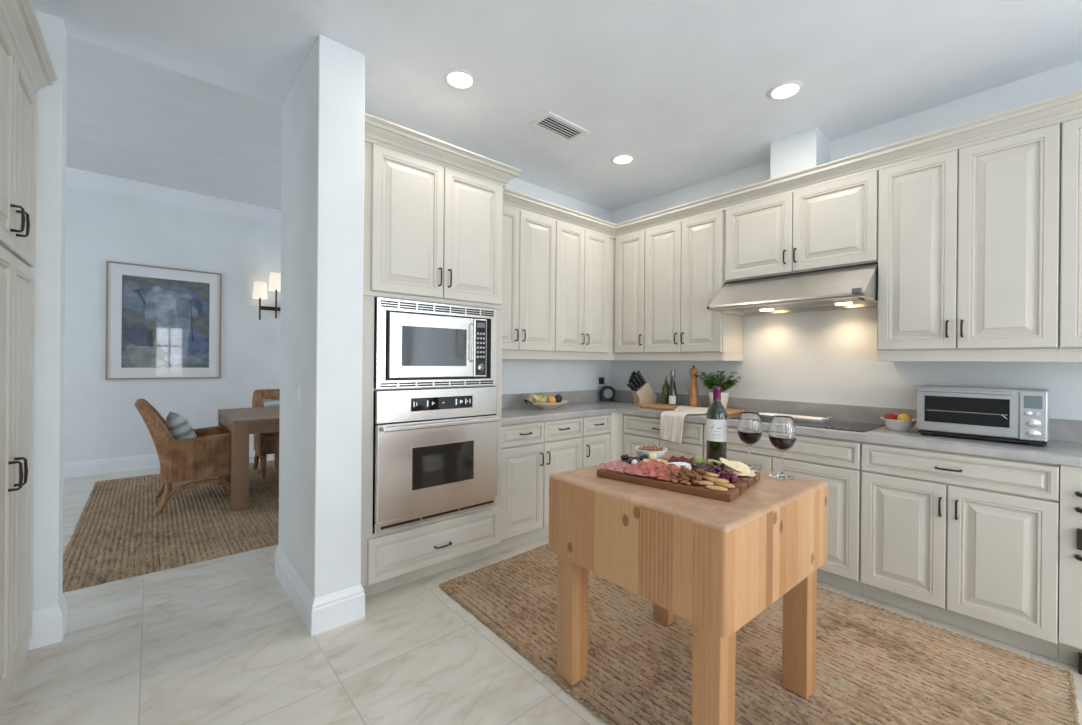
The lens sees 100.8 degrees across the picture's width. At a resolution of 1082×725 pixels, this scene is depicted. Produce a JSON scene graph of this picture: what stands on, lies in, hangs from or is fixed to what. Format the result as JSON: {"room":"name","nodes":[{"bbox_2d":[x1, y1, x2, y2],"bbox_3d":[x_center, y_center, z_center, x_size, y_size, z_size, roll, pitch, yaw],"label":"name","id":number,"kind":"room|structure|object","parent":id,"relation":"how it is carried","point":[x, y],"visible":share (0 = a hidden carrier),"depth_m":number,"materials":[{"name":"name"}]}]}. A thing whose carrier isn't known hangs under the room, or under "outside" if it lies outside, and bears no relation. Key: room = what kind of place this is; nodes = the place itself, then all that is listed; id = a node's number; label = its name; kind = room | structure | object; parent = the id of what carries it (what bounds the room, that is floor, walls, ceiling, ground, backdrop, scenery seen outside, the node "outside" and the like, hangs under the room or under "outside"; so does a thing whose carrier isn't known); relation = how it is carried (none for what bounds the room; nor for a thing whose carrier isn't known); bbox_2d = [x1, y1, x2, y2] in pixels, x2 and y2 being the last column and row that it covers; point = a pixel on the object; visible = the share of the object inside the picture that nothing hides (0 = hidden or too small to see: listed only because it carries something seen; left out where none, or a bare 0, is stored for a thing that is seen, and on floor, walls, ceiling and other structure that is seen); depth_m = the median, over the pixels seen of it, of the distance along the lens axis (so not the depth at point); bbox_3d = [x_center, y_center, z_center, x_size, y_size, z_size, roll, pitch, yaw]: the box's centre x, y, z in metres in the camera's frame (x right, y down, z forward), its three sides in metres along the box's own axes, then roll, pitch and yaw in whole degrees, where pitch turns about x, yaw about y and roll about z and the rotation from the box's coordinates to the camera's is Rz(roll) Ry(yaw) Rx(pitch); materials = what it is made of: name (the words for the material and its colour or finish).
{"room":"kitchen","nodes":[
{"label":"kitchen","id":0,"kind":"room"},
{"bbox_2d":[64,186,280,462],"bbox_3d":[-4.093,-0.410,5.881,7.050,3.340,0.150,0,0,-41],"label":"wall","id":1,"kind":"structure","parent":0,"point":[102,420],"depth_m":5.31,"materials":[{"name":"paint"}]},
{"bbox_2d":[105,261,221,379],"bbox_3d":[-4.508,-0.473,5.397,1.063,1.340,0.030,0,0,-41],"label":"framed picture","id":2,"kind":"object","parent":1,"relation":"attached to","point":[162,322],"visible":1,"depth_m":5.37,"materials":[{"name":"paper"}]},
{"bbox_2d":[121,275,209,367],"bbox_3d":[-4.511,-0.471,5.407,0.811,1.067,0.002,0,0,-41],"label":"artwork","id":3,"kind":"object","parent":2,"relation":"attached to","point":[165,320],"depth_m":5.39},
{"bbox_2d":[64,444,273,477],"bbox_3d":[-4.041,1.179,5.829,6.780,0.165,0.016,0,0,-41],"label":"baseboard","id":4,"kind":"structure","parent":1,"relation":"attached to","point":[120,464],"depth_m":5.09,"materials":[{"name":"paint"}]},
{"bbox_2d":[66,167,280,224],"bbox_3d":[-3.983,-1.994,5.793,6.780,0.170,0.108,0,0,-41],"label":"trim","id":5,"kind":"structure","parent":1,"relation":"attached to","point":[77,178],"depth_m":5.36,"materials":[{"name":"paint"}]},
{"bbox_2d":[252,273,280,319],"bbox_3d":[-3.603,-0.880,6.031,0.480,0.630,0.256,0,0,-41],"label":"wall sconce","id":6,"kind":"object","parent":1,"relation":"attached to","point":[260,288],"visible":0.82,"depth_m":5.94,"materials":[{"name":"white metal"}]},
{"bbox_2d":[66,35,281,209],"bbox_3d":[-2.806,-2.147,4.421,7.050,0.160,4.120,0,0,-41],"label":"ceiling","id":7,"kind":"structure","parent":0,"point":[128,117],"depth_m":4.00,"materials":[{"name":"paint"}]},
{"bbox_2d":[30,10,609,610],"bbox_3d":[-1.716,-0.144,2.572,6.290,2.854,0.135,0,0,-41],"label":"wall","id":8,"kind":"structure","parent":0,"point":[51,106],"depth_m":2.04,"materials":[{"name":"paint"}]},
{"bbox_2d":[28,594,67,650],"bbox_3d":[-2.297,1.196,2.077,0.121,0.165,0.167,0,0,-41],"label":"baseboard","id":9,"kind":"structure","parent":8,"relation":"attached to","point":[49,625],"depth_m":2.03,"materials":[{"name":"paint"}]},
{"bbox_2d":[502,206,555,358],"bbox_3d":[-0.247,-0.594,3.493,0.695,1.131,0.390,0,0,-41],"label":"upper cabinet","id":10,"kind":"object","parent":8,"relation":"attached to","point":[529,240],"visible":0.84,"depth_m":3.42,"materials":[{"name":"beige paint"}]},
{"bbox_2d":[554,222,608,359],"bbox_3d":[0.268,-0.612,3.941,0.667,1.176,0.390,0,0,-41],"label":"upper cabinet","id":11,"kind":"object","parent":8,"relation":"attached to","point":[582,256],"visible":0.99,"depth_m":3.79,"materials":[{"name":"beige paint"}]},
{"bbox_2d":[597,375,603,386],"bbox_3d":[0.599,0.184,4.474,0.080,0.114,0.042,0,0,-41],"label":"wall outlet","id":12,"kind":"object","parent":8,"relation":"attached to","point":[600,380],"visible":1,"depth_m":4.47,"materials":[{"name":"white plastic"}]},
{"bbox_2d":[278,35,364,598],"bbox_3d":[-1.249,-0.140,2.502,0.217,2.854,0.804,0,0,-41],"label":"wall pillar","id":13,"kind":"structure","parent":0,"point":[322,187],"depth_m":2.22,"materials":[{"name":"paint"}]},
{"bbox_2d":[296,383,299,404],"bbox_3d":[-1.296,0.168,2.382,0.010,0.114,0.072,0,0,-41],"label":"light switch","id":14,"kind":"object","parent":13,"relation":"attached to","point":[297,384],"visible":1,"depth_m":2.37,"materials":[{"name":"white plastic"}]},
{"bbox_2d":[275,546,364,635],"bbox_3d":[-1.261,1.205,2.503,0.249,0.165,0.836,0,0,-41],"label":"baseboard","id":15,"kind":"structure","parent":13,"relation":"attached to","point":[333,610],"depth_m":2.22,"materials":[{"name":"paint"}]},
{"bbox_2d":[0,455,1081,724],"bbox_3d":[-0.791,1.342,2.074,7.050,0.100,10.350,0,0,-41],"label":"floor","id":16,"kind":"structure","parent":0,"point":[218,641],"depth_m":1.95,"materials":[{"name":"tile"}]},
{"bbox_2d":[0,0,56,717],"bbox_3d":[-1.895,-0.003,1.124,0.720,2.571,1.785,0,0,-41],"label":"pantry cabinet","id":17,"kind":"object","parent":16,"relation":"on","point":[26,66],"visible":1,"depth_m":1.70,"materials":[{"name":"beige paint"}]},
{"bbox_2d":[63,460,278,592],"bbox_3d":[-2.534,1.267,4.548,3.038,0.013,3.078,0,0,-41],"label":"braided rug","id":18,"kind":"object","parent":16,"relation":"on","point":[118,534],"visible":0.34,"depth_m":3.43,"materials":[{"name":"wicker"}]},
{"bbox_2d":[134,399,230,512],"bbox_3d":[-3.202,0.791,4.047,0.704,0.929,0.644,0,0,-41],"label":"wicker armchair","id":19,"kind":"object","parent":18,"relation":"on","point":[207,455],"visible":0.88,"depth_m":3.83,"materials":[{"name":"wicker"}]},
{"bbox_2d":[165,412,196,439],"bbox_3d":[-3.214,0.644,4.009,0.233,0.396,0.430,0,0,-41],"label":"throw pillow","id":20,"kind":"object","parent":19,"relation":"on","point":[178,426],"visible":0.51,"depth_m":3.86,"materials":[{"name":"fabric"}]},
{"bbox_2d":[217,406,279,510],"bbox_3d":[-2.270,0.881,4.863,1.922,0.764,1.175,0,0,-41],"label":"dining table","id":21,"kind":"object","parent":18,"relation":"on","point":[241,422],"visible":0.49,"depth_m":3.86,"materials":[{"name":"brown wood"}]},
{"bbox_2d":[252,389,279,478],"bbox_3d":[-3.011,0.792,5.275,0.644,0.929,0.704,0,0,-41],"label":"wicker armchair","id":22,"kind":"object","parent":18,"relation":"on","point":[263,444],"visible":0.31,"depth_m":5.04,"materials":[{"name":"wicker"}]},
{"bbox_2d":[263,399,279,434],"bbox_3d":[-3.033,0.630,5.301,0.430,0.396,0.233,0,0,-41],"label":"throw pillow","id":23,"kind":"object","parent":22,"relation":"on","point":[267,403],"visible":0.08,"depth_m":5.21,"materials":[{"name":"fabric"}]},
{"bbox_2d":[273,432,278,492],"bbox_3d":[-2.119,0.800,4.274,0.644,0.929,0.704,0,0,-41],"label":"wicker armchair","id":24,"kind":"object","parent":18,"relation":"on","point":[276,434],"visible":0.09,"depth_m":4.26,"materials":[{"name":"wicker"}]},
{"bbox_2d":[361,113,521,596],"bbox_3d":[-0.747,0.008,2.878,1.031,2.568,0.679,0,0,-41],"label":"tall cabinet","id":25,"kind":"object","parent":16,"relation":"on","point":[433,207],"visible":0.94,"depth_m":2.59,"materials":[{"name":"beige paint"}]},
{"bbox_2d":[374,297,496,388],"bbox_3d":[-0.702,-0.103,2.789,0.782,0.490,0.441,0,0,-41],"label":"microwave","id":26,"kind":"object","parent":25,"relation":"in","point":[417,344],"visible":0.99,"depth_m":2.60,"materials":[{"name":"metal"}]},
{"bbox_2d":[372,387,500,533],"bbox_3d":[-0.736,0.537,2.823,0.782,0.766,0.594,0,0,-41],"label":"wall oven","id":27,"kind":"object","parent":25,"relation":"in","point":[435,449],"visible":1,"depth_m":2.59,"materials":[{"name":"silver metal"}]},
{"bbox_2d":[494,416,582,553],"bbox_3d":[-0.148,0.857,3.448,0.803,0.880,0.605,0,0,-41],"label":"base cabinet","id":28,"kind":"object","parent":16,"relation":"on","point":[531,452],"visible":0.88,"depth_m":3.17,"materials":[{"name":"beige paint"}]},
{"bbox_2d":[581,414,609,467],"bbox_3d":[0.283,0.860,3.824,0.339,0.880,0.605,0,0,-41],"label":"base cabinet","id":29,"kind":"object","parent":16,"relation":"on","point":[596,428],"visible":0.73,"depth_m":3.61,"materials":[{"name":"beige paint"}]},
{"bbox_2d":[610,413,624,461],"bbox_3d":[0.658,0.863,4.122,0.649,0.880,0.649,0,0,-41],"label":"base cabinet","id":30,"kind":"object","parent":16,"relation":"on","point":[616,419],"visible":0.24,"depth_m":3.73,"materials":[{"name":"beige paint"}]},
{"bbox_2d":[623,414,704,458],"bbox_3d":[1.117,0.868,3.617,0.620,0.880,0.712,0,0,-41],"label":"base cabinet","id":31,"kind":"object","parent":16,"relation":"on","point":[638,430],"visible":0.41,"depth_m":3.47,"materials":[{"name":"beige paint"}]},
{"bbox_2d":[439,543,1079,724],"bbox_3d":[0.796,1.298,2.221,1.753,0.014,2.482,0,0,-41],"label":"woven rug","id":32,"kind":"object","parent":16,"relation":"on","point":[875,665],"visible":0.56,"depth_m":1.92,"materials":[{"name":"wicker"}]},
{"bbox_2d":[549,452,827,724],"bbox_3d":[0.579,0.877,1.808,0.804,0.825,0.772,0,0,-40],"label":"table","id":33,"kind":"object","parent":32,"relation":"on","point":[715,565],"visible":0.86,"depth_m":1.51,"materials":[{"name":"brown wood"}]},
{"bbox_2d":[597,456,759,501],"bbox_3d":[0.552,0.450,1.803,0.521,0.026,0.400,1,0,39],"label":"serving board","id":34,"kind":"object","parent":33,"relation":"on","point":[743,483],"visible":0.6,"depth_m":1.64,"materials":[{"name":"brown wood"}]},
{"bbox_2d":[598,463,608,469],"bbox_3d":[0.260,0.421,1.813,0.062,0.023,0.028,1,0,-1],"label":"slice","id":35,"kind":"object","parent":34,"relation":"on","point":[602,465],"visible":0.78,"depth_m":1.81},
{"bbox_2d":[607,465,617,471],"bbox_3d":[0.293,0.422,1.787,0.062,0.023,0.028,0,0,-11],"label":"slice","id":36,"kind":"object","parent":34,"relation":"on","point":[610,467],"visible":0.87,"depth_m":1.79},
{"bbox_2d":[616,466,626,473],"bbox_3d":[0.325,0.422,1.760,0.062,0.023,0.028,1,0,8],"label":"slice","id":37,"kind":"object","parent":34,"relation":"on","point":[620,468],"visible":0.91,"depth_m":1.76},
{"bbox_2d":[625,468,636,474],"bbox_3d":[0.358,0.422,1.734,0.062,0.023,0.028,1,0,3],"label":"slice","id":38,"kind":"object","parent":34,"relation":"on","point":[628,470],"visible":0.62,"depth_m":1.74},
{"bbox_2d":[634,445,666,460],"bbox_3d":[0.492,0.411,2.009,0.144,0.051,0.143,0,0,-41],"label":"bowl","id":39,"kind":"object","parent":34,"relation":"on","point":[660,454],"visible":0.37,"depth_m":1.96,"materials":[{"name":"white ceramic"}]},
{"bbox_2d":[641,469,659,475],"bbox_3d":[0.412,0.421,1.700,0.071,0.024,0.035,1,0,-4],"label":"ham slice","id":40,"kind":"object","parent":34,"relation":"on","point":[645,472],"visible":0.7,"depth_m":1.71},
{"bbox_2d":[635,469,648,476],"bbox_3d":[0.392,0.423,1.708,0.062,0.023,0.028,0,0,-12],"label":"slice","id":41,"kind":"object","parent":40,"relation":"on","point":[638,471],"visible":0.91,"depth_m":1.70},
{"bbox_2d":[648,453,656,459],"bbox_3d":[0.471,0.397,1.895,0.031,0.026,0.033,1,0,3],"label":"chunk","id":42,"kind":"object","parent":34,"relation":"on","point":[652,456],"visible":1,"depth_m":1.88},
{"bbox_2d":[649,471,660,476],"bbox_3d":[0.440,0.421,1.680,0.074,0.027,0.036,0,0,-36],"label":"ham slice","id":43,"kind":"object","parent":34,"relation":"on","point":[652,473],"visible":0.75,"depth_m":1.67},
{"bbox_2d":[656,468,668,471],"bbox_3d":[0.470,0.415,1.698,0.071,0.025,0.034,0,0,-21],"label":"ham slice","id":44,"kind":"object","parent":34,"relation":"on","point":[658,469],"visible":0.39,"depth_m":1.70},
{"bbox_2d":[657,472,676,479],"bbox_3d":[0.466,0.422,1.657,0.071,0.025,0.034,1,0,-4],"label":"ham slice","id":45,"kind":"object","parent":34,"relation":"on","point":[663,475],"visible":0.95,"depth_m":1.66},
{"bbox_2d":[662,464,680,470],"bbox_3d":[0.501,0.408,1.716,0.073,0.033,0.031,0,0,-16],"label":"ham slice","id":46,"kind":"object","parent":34,"relation":"on","point":[675,468],"visible":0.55,"depth_m":1.72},
{"bbox_2d":[667,462,691,469],"bbox_3d":[0.553,0.419,1.796,0.110,0.036,0.051,1,0,0],"label":"cheese","id":47,"kind":"object","parent":34,"relation":"on","point":[678,464],"visible":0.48,"depth_m":1.78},
{"bbox_2d":[680,474,689,480],"bbox_3d":[0.524,0.417,1.624,0.019,0.019,0.035,0,0,-44],"label":"pecan","id":48,"kind":"object","parent":34,"relation":"on","point":[685,477],"visible":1,"depth_m":1.62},
{"bbox_2d":[692,456,704,464],"bbox_3d":[0.660,0.415,1.877,0.052,0.046,0.047,0,0,-41],"label":"fruit","id":49,"kind":"object","parent":34,"relation":"on","point":[698,459],"visible":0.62,"depth_m":1.86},
{"bbox_2d":[694,480,713,484],"bbox_3d":[0.581,0.430,1.600,0.071,0.010,0.040,1,0,19],"label":"toast slice","id":50,"kind":"object","parent":34,"relation":"on","point":[701,482],"visible":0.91,"depth_m":1.58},
{"bbox_2d":[704,472,717,476],"bbox_3d":[0.630,0.418,1.677,0.040,0.012,0.071,0,0,-37],"label":"toast slice","id":51,"kind":"object","parent":34,"relation":"on","point":[707,473],"visible":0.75,"depth_m":1.66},
{"bbox_2d":[706,485,727,490],"bbox_3d":[0.605,0.433,1.542,0.071,0.008,0.040,0,-2,30],"label":"toast slice","id":52,"kind":"object","parent":34,"relation":"on","point":[712,487],"visible":1,"depth_m":1.53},
{"bbox_2d":[714,466,720,471],"bbox_3d":[0.683,0.411,1.730,0.027,0.023,0.022,1,0,34],"label":"grape","id":53,"kind":"object","parent":34,"relation":"on","point":[716,468],"visible":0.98,"depth_m":1.72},
{"bbox_2d":[714,482,734,487],"bbox_3d":[0.648,0.431,1.579,0.040,0.010,0.071,0,0,-42],"label":"toast slice","id":54,"kind":"object","parent":34,"relation":"on","point":[728,485],"visible":0.96,"depth_m":1.57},
{"bbox_2d":[708,478,728,482],"bbox_3d":[0.634,0.422,1.602,0.071,0.008,0.040,0,-1,33],"label":"toast slice","id":55,"kind":"object","parent":54,"relation":"on","point":[718,480],"visible":1,"depth_m":1.59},
{"label":"ham slice","id":56,"kind":"object","parent":34,"relation":"on","visible":0},
{"bbox_2d":[638,465,656,469],"bbox_3d":[0.417,0.414,1.741,0.072,0.026,0.032,0,0,-22],"label":"ham slice","id":57,"kind":"object","parent":56,"relation":"on","point":[641,466],"visible":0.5,"depth_m":1.75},
{"label":"ham slice","id":58,"kind":"object","parent":34,"relation":"on","visible":0},
{"bbox_2d":[645,462,662,465],"bbox_3d":[0.447,0.408,1.760,0.073,0.031,0.031,0,0,-15],"label":"ham slice","id":59,"kind":"object","parent":58,"relation":"on","point":[647,463],"visible":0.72,"depth_m":1.76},
{"label":"cracker","id":60,"kind":"object","parent":34,"relation":"on","visible":0},
{"bbox_2d":[724,461,750,475],"bbox_3d":[0.770,0.414,1.755,0.097,0.039,0.091,1,0,-5],"label":"cracker","id":61,"kind":"object","parent":60,"relation":"on","point":[740,465],"visible":0.73,"depth_m":1.75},
{"bbox_2d":[719,458,743,471],"bbox_3d":[0.748,0.402,1.756,0.089,0.045,0.097,1,0,21],"label":"cracker","id":62,"kind":"object","parent":61,"relation":"on","point":[726,462],"visible":0.98,"depth_m":1.74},
{"bbox_2d":[706,386,726,465],"bbox_3d":[0.804,0.288,2.049,0.089,0.354,0.089,0,0,-41],"label":"wine bottle","id":63,"kind":"object","parent":33,"relation":"on","point":[716,416],"visible":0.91,"depth_m":2.02,"materials":[{"name":"green glass"}]},
{"bbox_2d":[737,412,762,471],"bbox_3d":[0.911,0.343,1.953,0.101,0.246,0.101,0,0,-41],"label":"wine glass","id":64,"kind":"object","parent":33,"relation":"on","point":[749,429],"visible":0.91,"depth_m":1.92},
{"bbox_2d":[769,415,796,479],"bbox_3d":[0.985,0.344,1.827,0.101,0.246,0.101,0,0,-41],"label":"wine glass","id":65,"kind":"object","parent":33,"relation":"on","point":[782,430],"visible":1,"depth_m":1.79,"materials":[{"name":"glass"}]},
{"bbox_2d":[704,423,863,594],"bbox_3d":[1.671,0.873,3.009,0.585,0.880,0.931,0,0,-41],"label":"base cabinet","id":66,"kind":"object","parent":16,"relation":"on","point":[836,462],"visible":0.38,"depth_m":2.57,"materials":[{"name":"beige paint"}]},
{"bbox_2d":[860,442,1059,659],"bbox_3d":[2.199,0.878,2.375,0.620,0.880,0.717,0,0,-41],"label":"base cabinet","id":67,"kind":"object","parent":16,"relation":"on","point":[970,542],"visible":0.98,"depth_m":2.15,"materials":[{"name":"beige paint"}]},
{"bbox_2d":[1058,465,1081,673],"bbox_3d":[2.741,0.884,1.753,0.621,0.878,0.930,0,0,-41],"label":"base cabinet","id":68,"kind":"object","parent":16,"relation":"on","point":[1070,504],"visible":0.98,"depth_m":1.91,"materials":[{"name":"beige paint"}]},
{"bbox_2d":[501,390,1081,466],"bbox_3d":[1.320,0.355,2.511,1.781,0.149,3.948,0,0,-41],"label":"countertop","id":69,"kind":"structure","parent":68,"relation":"on","point":[1064,445],"depth_m":2.92,"materials":[{"name":"grey stone"}]},
{"bbox_2d":[524,399,568,408],"bbox_3d":[0.041,0.334,3.659,0.456,0.088,0.254,0,0,-41],"label":"fruit bowl","id":70,"kind":"object","parent":69,"relation":"on","point":[544,405],"visible":0.91,"depth_m":3.58,"materials":[{"name":"white ceramic"}]},
{"bbox_2d":[527,395,534,402],"bbox_3d":[-0.081,0.294,3.599,0.068,0.062,0.062,0,0,-41],"label":"pear","id":71,"kind":"object","parent":70,"relation":"on","point":[530,398],"visible":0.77,"depth_m":3.58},
{"bbox_2d":[533,395,546,402],"bbox_3d":[0.004,0.293,3.582,0.051,0.059,0.175,1,0,35],"label":"banana","id":72,"kind":"object","parent":70,"relation":"on","point":[541,400],"visible":1,"depth_m":3.55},
{"bbox_2d":[547,396,555,402],"bbox_3d":[0.085,0.310,3.651,0.080,0.076,0.078,0,0,-41],"label":"orange","id":73,"kind":"object","parent":70,"relation":"on","point":[551,399],"visible":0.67,"depth_m":3.62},
{"bbox_2d":[555,394,561,402],"bbox_3d":[0.144,0.303,3.736,0.068,0.074,0.082,1,0,-8],"label":"avocado","id":74,"kind":"object","parent":70,"relation":"on","point":[558,397],"visible":0.88,"depth_m":3.71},
{"bbox_2d":[600,386,614,401],"bbox_3d":[0.656,0.307,4.418,0.146,0.151,0.064,0,0,-12],"label":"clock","id":75,"kind":"object","parent":69,"relation":"on","point":[607,393],"visible":1,"depth_m":4.39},
{"bbox_2d":[631,382,655,404],"bbox_3d":[0.931,0.279,4.057,0.194,0.213,0.116,0,0,-13],"label":"knife block","id":76,"kind":"object","parent":69,"relation":"on","point":[645,394],"visible":0.76,"depth_m":4.00,"materials":[{"name":"brown wood"}]},
{"bbox_2d":[634,374,642,385],"bbox_3d":[0.875,0.157,4.006,0.092,0.116,0.019,0,0,-10],"label":"knife","id":77,"kind":"object","parent":76,"relation":"in","point":[635,375],"visible":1,"depth_m":4.00,"materials":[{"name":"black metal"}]},
{"bbox_2d":[636,371,645,383],"bbox_3d":[0.898,0.133,4.012,0.097,0.122,0.020,0,0,-17],"label":"knife","id":78,"kind":"object","parent":76,"relation":"in","point":[638,373],"visible":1,"depth_m":4.00,"materials":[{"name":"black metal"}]},
{"bbox_2d":[660,406,707,443],"bbox_3d":[1.121,0.469,3.368,0.320,0.249,0.310,0,0,-41],"label":"kitchen towel","id":79,"kind":"object","parent":69,"relation":"on","point":[671,422],"visible":0.98,"depth_m":3.33,"materials":[{"name":"fabric"}]},
{"bbox_2d":[639,403,744,414],"bbox_3d":[1.208,0.374,3.641,0.290,0.028,0.780,0,0,-43],"label":"cutting board","id":80,"kind":"object","parent":69,"relation":"on","point":[662,406],"visible":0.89,"depth_m":3.67,"materials":[{"name":"brown wood"}]},
{"bbox_2d":[662,376,668,403],"bbox_3d":[1.097,0.240,3.922,0.073,0.237,0.073,0,0,-41],"label":"oil bottle","id":81,"kind":"object","parent":80,"relation":"on","point":[665,388],"visible":0.88,"depth_m":3.90,"materials":[{"name":"glass"}]},
{"bbox_2d":[668,370,676,404],"bbox_3d":[1.126,0.212,3.828,0.079,0.294,0.078,0,0,-41],"label":"wine bottle","id":82,"kind":"object","parent":80,"relation":"on","point":[672,393],"visible":1,"depth_m":3.80,"materials":[{"name":"glass"}]},
{"bbox_2d":[688,366,698,406],"bbox_3d":[1.254,0.193,3.674,0.081,0.335,0.080,0,0,-41],"label":"pepper mill","id":83,"kind":"object","parent":80,"relation":"on","point":[693,390],"visible":0.97,"depth_m":3.65,"materials":[{"name":"brown wood"}]},
{"bbox_2d":[696,371,740,408],"bbox_3d":[1.397,0.214,3.524,0.300,0.294,0.298,1,0,-4],"label":"potted herb","id":84,"kind":"object","parent":80,"relation":"on","point":[718,382],"visible":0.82,"depth_m":3.48,"materials":[{"name":"plant"}]},
{"bbox_2d":[727,413,884,431],"bbox_3d":[1.703,0.390,3.012,0.470,0.006,0.900,0,0,-41],"label":"cooktop","id":85,"kind":"object","parent":69,"relation":"in","point":[831,424],"visible":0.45,"depth_m":2.79,"materials":[{"name":"black glass"}]},
{"bbox_2d":[759,413,832,422],"bbox_3d":[1.716,0.366,3.050,0.170,0.041,0.480,0,0,-41],"label":"serving tray","id":86,"kind":"object","parent":85,"relation":"on","point":[764,415],"visible":0.87,"depth_m":3.03,"materials":[{"name":"white ceramic"}]},
{"bbox_2d":[880,417,916,430],"bbox_3d":[2.106,0.364,2.634,0.180,0.066,0.180,0,0,-41],"label":"fruit bowl","id":87,"kind":"object","parent":69,"relation":"on","point":[898,425],"visible":0.88,"depth_m":2.58,"materials":[{"name":"white ceramic"}]},
{"bbox_2d":[884,413,895,419],"bbox_3d":[2.076,0.328,2.660,0.060,0.054,0.058,0,0,-41],"label":"apple","id":88,"kind":"object","parent":87,"relation":"in","point":[891,416],"visible":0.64,"depth_m":2.64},
{"bbox_2d":[897,414,911,420],"bbox_3d":[2.117,0.327,2.606,0.058,0.058,0.072,0,0,-31],"label":"lemon","id":89,"kind":"object","parent":87,"relation":"in","point":[906,417],"visible":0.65,"depth_m":2.59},
{"bbox_2d":[917,385,1048,446],"bbox_3d":[2.315,0.265,2.358,0.328,0.268,0.480,0,0,-41],"label":"toaster oven","id":90,"kind":"object","parent":69,"relation":"on","point":[1009,414],"visible":1,"depth_m":2.25,"materials":[{"name":"metal"}]},
{"bbox_2d":[918,430,1046,444],"bbox_3d":[2.326,0.382,2.370,0.274,0.012,0.468,0,0,-41],"label":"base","id":91,"kind":"object","parent":90,"relation":"on","point":[1034,441],"depth_m":2.25,"materials":[{"name":"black metal"}]},
{"bbox_2d":[31,0,1081,210],"bbox_3d":[0.949,-1.869,0.831,4.900,0.646,6.230,0,0,-41],"label":"ceiling","id":92,"kind":"structure","parent":0,"point":[681,88],"depth_m":2.29,"materials":[{"name":"paint"}]},
{"bbox_2d":[443,69,476,89],"bbox_3d":[-0.445,-1.554,2.460,0.180,0.009,0.180,0,0,-41],"label":"recessed light","id":93,"kind":"object","parent":92,"relation":"in","point":[461,79],"visible":1,"depth_m":2.45,"materials":[{"name":"white plastic"}]},
{"bbox_2d":[530,111,588,142],"bbox_3d":[0.123,-1.549,2.956,0.360,0.010,0.190,0,0,-41],"label":"ceiling vent","id":94,"kind":"object","parent":92,"relation":"in","point":[549,122],"visible":1,"depth_m":2.94,"materials":[{"name":"white plastic"}]},
{"bbox_2d":[611,154,634,164],"bbox_3d":[0.625,-1.546,3.408,0.180,0.009,0.180,0,0,-41],"label":"recessed light","id":95,"kind":"object","parent":92,"relation":"in","point":[620,159],"visible":1,"depth_m":3.41,"materials":[{"name":"white plastic"}]},
{"bbox_2d":[768,81,803,99],"bbox_3d":[1.385,-1.538,2.536,0.180,0.009,0.180,0,0,-41],"label":"recessed light","id":96,"kind":"object","parent":92,"relation":"in","point":[788,89],"visible":1,"depth_m":2.53,"materials":[{"name":"white plastic"}]},
{"bbox_2d":[708,391,729,408],"bbox_3d":[1.399,0.296,3.522,0.158,0.130,0.158,0,0,-41],"label":"pot","id":97,"kind":"object","parent":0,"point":[724,395],"depth_m":3.47,"materials":[{"name":"white ceramic"}]},
{"bbox_2d":[609,60,1081,420],"bbox_3d":[2.720,-0.104,2.389,0.160,2.854,6.230,0,0,-41],"label":"wall","id":98,"kind":"structure","parent":0,"point":[822,356],"depth_m":3.01,"materials":[{"name":"paint"}]},
{"bbox_2d":[615,231,644,359],"bbox_3d":[0.896,-0.607,4.060,0.390,1.176,0.328,0,0,-41],"label":"upper cabinet","id":99,"kind":"object","parent":98,"relation":"attached to","point":[630,249],"visible":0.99,"depth_m":3.94,"materials":[{"name":"beige paint"}]},
{"bbox_2d":[608,210,726,359],"bbox_3d":[1.007,-0.605,3.920,0.419,1.176,1.394,0,0,-41],"label":"upper cabinet","id":100,"kind":"object","parent":98,"relation":"attached to","point":[612,242],"visible":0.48,"depth_m":4.08,"materials":[{"name":"beige paint"}]},
{"bbox_2d":[644,211,743,360],"bbox_3d":[1.233,-0.603,3.674,0.390,1.176,0.695,0,0,-41],"label":"upper cabinet","id":101,"kind":"object","parent":98,"relation":"attached to","point":[684,260],"visible":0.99,"depth_m":3.52,"materials":[{"name":"beige paint"}]},
{"bbox_2d":[501,390,1081,442],"bbox_3d":[1.321,0.335,2.511,1.781,0.110,3.948,0,0,-41],"label":"backsplash","id":102,"kind":"structure","parent":98,"relation":"attached to","point":[1059,429],"depth_m":3.24,"materials":[{"name":"grey stone"}]},
{"bbox_2d":[725,171,878,281],"bbox_3d":[1.776,-0.889,3.053,0.390,0.595,0.918,0,0,-41],"label":"upper cabinet","id":103,"kind":"object","parent":98,"relation":"attached to","point":[831,225],"visible":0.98,"depth_m":2.89,"materials":[{"name":"beige paint"}]},
{"bbox_2d":[707,263,877,315],"bbox_3d":[1.682,-0.476,2.975,0.630,0.227,0.914,0,0,-41],"label":"range hood","id":104,"kind":"object","parent":103,"relation":"attached to","point":[856,286],"visible":1,"depth_m":2.85,"materials":[{"name":"metal"}]},
{"bbox_2d":[503,89,1081,238],"bbox_3d":[1.252,-1.178,2.347,1.442,0.100,3.409,0,0,-41],"label":"crown molding","id":105,"kind":"structure","parent":103,"relation":"attached to","point":[1068,106],"depth_m":2.71,"materials":[{"name":"beige paint"}]},
{"bbox_2d":[770,127,829,178],"bbox_3d":[1.806,-1.363,3.119,0.275,0.354,0.287,0,0,-41],"label":"duct","id":106,"kind":"object","parent":103,"relation":"on","point":[809,148],"depth_m":3.02,"materials":[{"name":"paint"}]},
{"bbox_2d":[877,123,1060,361],"bbox_3d":[2.303,-0.593,2.445,0.390,1.176,0.693,0,0,-41],"label":"upper cabinet","id":107,"kind":"object","parent":98,"relation":"attached to","point":[969,237],"visible":0.98,"depth_m":2.30,"materials":[{"name":"beige paint"}]},
{"bbox_2d":[1059,117,1081,361],"bbox_3d":[2.773,-0.589,1.905,0.390,1.176,0.737,0,0,-41],"label":"upper cabinet","id":108,"kind":"object","parent":98,"relation":"attached to","point":[1070,249],"visible":0.89,"depth_m":2.05,"materials":[{"name":"beige paint"}]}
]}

